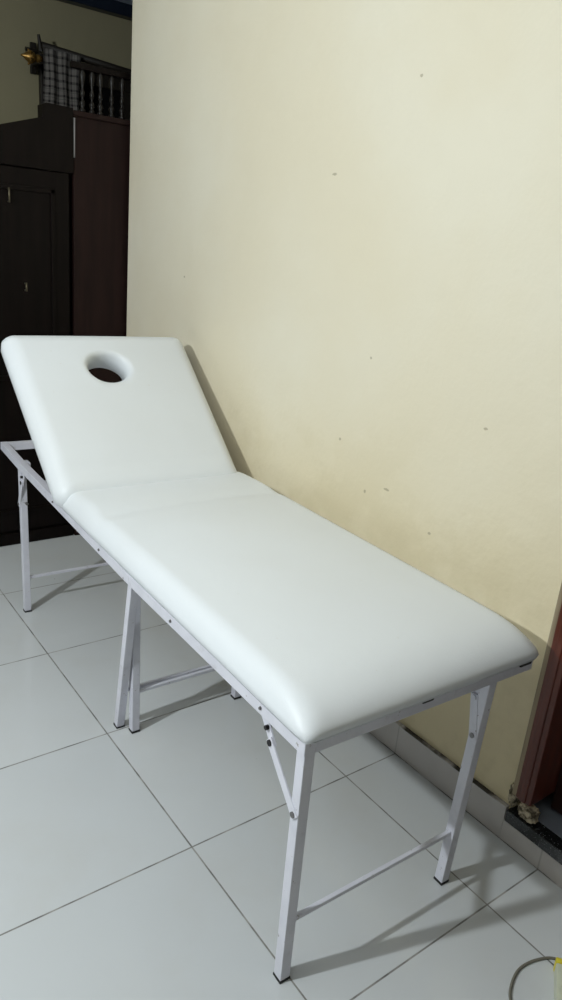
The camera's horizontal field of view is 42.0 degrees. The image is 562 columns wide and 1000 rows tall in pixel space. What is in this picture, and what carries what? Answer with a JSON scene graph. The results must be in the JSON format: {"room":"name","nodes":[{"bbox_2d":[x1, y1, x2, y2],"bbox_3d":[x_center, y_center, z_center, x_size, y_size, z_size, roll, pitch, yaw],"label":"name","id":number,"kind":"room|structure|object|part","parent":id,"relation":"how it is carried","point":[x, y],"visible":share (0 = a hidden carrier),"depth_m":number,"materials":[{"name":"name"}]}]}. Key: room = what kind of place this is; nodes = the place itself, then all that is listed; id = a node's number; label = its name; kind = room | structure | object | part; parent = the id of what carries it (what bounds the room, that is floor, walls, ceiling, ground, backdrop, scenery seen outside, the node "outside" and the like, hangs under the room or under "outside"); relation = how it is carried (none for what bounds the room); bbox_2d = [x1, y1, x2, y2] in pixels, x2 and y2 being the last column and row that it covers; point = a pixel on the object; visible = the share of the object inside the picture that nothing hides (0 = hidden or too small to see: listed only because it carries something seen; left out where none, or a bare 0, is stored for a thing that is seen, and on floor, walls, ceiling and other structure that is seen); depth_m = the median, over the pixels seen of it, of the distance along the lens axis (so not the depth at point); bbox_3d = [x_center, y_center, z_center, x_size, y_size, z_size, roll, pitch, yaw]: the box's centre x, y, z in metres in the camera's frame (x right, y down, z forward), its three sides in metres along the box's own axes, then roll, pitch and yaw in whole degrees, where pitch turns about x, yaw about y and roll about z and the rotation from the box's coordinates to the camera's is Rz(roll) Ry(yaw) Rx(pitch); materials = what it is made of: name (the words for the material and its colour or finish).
{"room":"massage room","nodes":[
{"label":"massage room","id":0,"kind":"room"},
{"bbox_2d":[0,0,131,123],"bbox_3d":[-2.446,-1.077,2.984,6.900,2.440,0.180,-9,24,-36],"label":"wall","id":1,"kind":"structure","parent":0,"point":[98,35],"depth_m":3.47,"materials":[{"name":"yellow paint"}]},
{"bbox_2d":[21,34,130,74],"bbox_3d":[-0.782,-2.117,3.639,1.041,0.146,0.148,-9,24,-36],"label":"curtain rod","id":2,"kind":"object","parent":1,"relation":"attached to","point":[33,59],"visible":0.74,"depth_m":3.41,"materials":[{"name":"black"}]},
{"bbox_3d":[-1.163,-2.100,3.420,0.070,0.016,0.038,-9,24,-36],"label":"second rod","id":3,"kind":"part","parent":2,"relation":"part of","materials":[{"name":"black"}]},
{"bbox_2d":[43,48,80,110],"bbox_3d":[-1.031,-1.815,3.458,0.183,0.528,0.030,-9,24,-36],"label":"curtain","id":4,"kind":"object","parent":2,"relation":"hanging from","point":[61,83],"visible":0.42,"depth_m":3.40,"materials":[{"name":"fabric"}]},
{"bbox_3d":[-0.718,-2.110,3.632,0.947,0.095,0.032,-9,24,-36],"label":"rod","id":5,"kind":"part","parent":2,"relation":"part of","materials":[{"name":"black"}]},
{"bbox_2d":[38,64,130,119],"bbox_3d":[-0.834,-1.584,3.913,0.900,1.170,0.045,-9,24,-36],"label":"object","id":6,"kind":"structure","parent":1,"relation":"in","point":[106,93],"depth_m":3.68,"materials":[{"name":"black wood"}]},
{"bbox_2d":[57,0,132,20],"bbox_3d":[-2.271,-2.161,2.505,6.600,0.055,0.060,-9,24,-36],"label":"trim","id":7,"kind":"structure","parent":1,"relation":"attached to","point":[115,8],"depth_m":3.52,"materials":[{"name":"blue paint"}]},
{"bbox_2d":[116,0,132,4],"bbox_3d":[-2.044,-2.344,2.151,6.900,0.560,1.100,-9,24,-36],"label":"ceiling","id":8,"kind":"structure","parent":0,"point":[130,2],"depth_m":3.54,"materials":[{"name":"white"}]},
{"bbox_2d":[0,534,561,999],"bbox_3d":[-0.949,0.976,1.361,6.900,0.100,5.650,-9,24,-36],"label":"floor","id":9,"kind":"structure","parent":0,"point":[149,863],"depth_m":1.79,"materials":[{"name":"tile"}]},
{"bbox_2d":[0,102,72,546],"bbox_3d":[-1.487,-0.696,3.063,1.098,1.840,0.509,-9,24,-36],"label":"wardrobe","id":10,"kind":"object","parent":9,"relation":"on","point":[36,154],"visible":0.66,"depth_m":3.01,"materials":[{"name":"brown wood"}]},
{"bbox_3d":[-1.064,-1.192,2.861,0.007,0.055,0.022,-9,24,-36],"label":"handle","id":11,"kind":"part","parent":10,"relation":"part of","materials":[{"name":"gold metal"}]},
{"bbox_2d":[69,61,130,534],"bbox_3d":[-0.819,-0.884,3.527,0.562,2.008,0.506,-9,24,-36],"label":"tall cabinet","id":12,"kind":"object","parent":9,"relation":"on","point":[99,179],"visible":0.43,"depth_m":3.11,"materials":[{"name":"red wood"}]},
{"bbox_3d":[-0.607,-1.750,3.039,0.548,0.023,0.030,-9,24,-36],"label":"gallery rail","id":13,"kind":"part","parent":12,"relation":"part of","materials":[{"name":"brown wood"}]},
{"bbox_2d":[73,110,129,125],"bbox_3d":[-0.748,-1.654,3.260,0.562,0.020,0.506,-9,24,-36],"label":"shelf","id":14,"kind":"object","parent":12,"relation":"attached to","point":[81,116],"depth_m":2.98,"materials":[{"name":"red wood"}]},
{"bbox_2d":[0,335,538,983],"bbox_3d":[-0.257,0.141,2.215,0.717,1.036,1.998,-8,23,-34],"label":"massage table","id":15,"kind":"object","parent":9,"relation":"on","point":[331,637],"visible":1,"depth_m":1.79,"materials":[{"name":"white leather"}]},
{"bbox_3d":[-0.796,-0.238,2.935,0.580,0.029,0.025,-8,23,-34],"label":"rail","id":16,"kind":"part","parent":15,"relation":"part of","materials":[{"name":"white metal"}]},
{"bbox_3d":[-0.947,0.143,2.704,0.025,0.580,0.038,-8,23,-34],"label":"leg","id":17,"kind":"part","parent":15,"relation":"part of","materials":[{"name":"white paint"}]},
{"bbox_3d":[-0.436,0.426,2.069,0.025,0.553,0.113,-8,23,-34],"label":"leg","id":18,"kind":"part","parent":15,"relation":"part of","materials":[{"name":"white paint"}]},
{"bbox_3d":[-0.418,0.423,2.096,0.025,0.543,0.042,-8,23,-34],"label":"leg","id":19,"kind":"part","parent":15,"relation":"part of","materials":[{"name":"white paint"}]},
{"bbox_3d":[-0.500,0.118,2.031,0.025,0.059,1.965,-8,23,-34],"label":"rail","id":20,"kind":"part","parent":15,"relation":"part of","materials":[{"name":"white metal"}]},
{"bbox_3d":[-0.127,0.380,2.298,0.027,0.542,0.034,-8,23,-34],"label":"leg","id":21,"kind":"part","parent":15,"relation":"part of","materials":[{"name":"white paint"}]},
{"bbox_3d":[0.023,0.703,1.393,0.031,0.552,0.025,-8,23,-34],"label":"leg","id":22,"kind":"part","parent":15,"relation":"part of","materials":[{"name":"white paint"}]},
{"bbox_3d":[0.293,0.397,1.462,0.580,0.029,0.025,-8,23,-34],"label":"rail","id":23,"kind":"part","parent":15,"relation":"part of","materials":[{"name":"white metal"}]},
{"bbox_3d":[0.416,0.646,1.663,0.038,0.552,0.032,-8,23,-34],"label":"leg","id":24,"kind":"part","parent":15,"relation":"part of","materials":[{"name":"white paint"}]},
{"bbox_3d":[-0.003,0.048,2.369,0.025,0.059,1.965,-8,23,-34],"label":"rail","id":25,"kind":"part","parent":15,"relation":"part of","materials":[{"name":"white metal"}]},
{"bbox_2d":[509,956,561,999],"bbox_3d":[0.517,1.081,1.248,0.162,0.033,0.701,7,19,4],"label":"cable","id":26,"kind":"object","parent":9,"relation":"on","point":[557,968],"visible":1,"depth_m":1.52,"materials":[{"name":"grey plastic"}]},
{"bbox_2d":[126,0,561,807],"bbox_3d":[0.737,-0.504,1.486,0.130,2.900,4.582,-9,24,-36],"label":"wall","id":27,"kind":"structure","parent":0,"point":[345,216],"depth_m":2.00,"materials":[{"name":"beige paint"}]},
{"bbox_2d":[369,721,561,888],"bbox_3d":[0.557,0.816,1.920,0.028,0.100,4.552,-9,24,-36],"label":"baseboard","id":28,"kind":"structure","parent":27,"relation":"attached to","point":[486,807],"depth_m":1.97,"materials":[{"name":"tile"}]},
{"bbox_2d":[508,782,518,806],"bbox_3d":[0.591,0.746,1.853,0.028,0.077,0.029,-9,24,-36],"label":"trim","id":29,"kind":"structure","parent":27,"relation":"attached to","point":[513,800],"depth_m":1.85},
{"bbox_2d":[517,802,540,823],"bbox_3d":[0.618,0.778,1.825,0.036,0.044,0.054,-9,24,-36],"label":"stone","id":30,"kind":"object","parent":27,"relation":"attached to","point":[530,814],"depth_m":1.81,"materials":[{"name":"beige stone"}]},
{"bbox_2d":[505,805,561,864],"bbox_3d":[0.883,0.958,1.504,0.040,0.034,1.004,-9,24,-36],"label":"trim","id":31,"kind":"structure","parent":27,"relation":"attached to","point":[539,834],"depth_m":1.80,"materials":[{"name":"black stone"}]},
{"bbox_2d":[512,583,561,814],"bbox_3d":[1.010,-0.035,1.195,0.144,2.045,0.987,-9,24,-36],"label":"door","id":32,"kind":"structure","parent":27,"relation":"in","point":[539,771],"depth_m":1.76,"materials":[{"name":"brown wood"}]},
{"bbox_2d":[533,792,561,837],"bbox_3d":[1.248,0.932,1.778,0.872,0.096,0.998,-9,24,-36],"label":"floor","id":33,"kind":"structure","parent":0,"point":[550,818],"depth_m":1.85,"materials":[{"name":"grey tile"}]}
]}

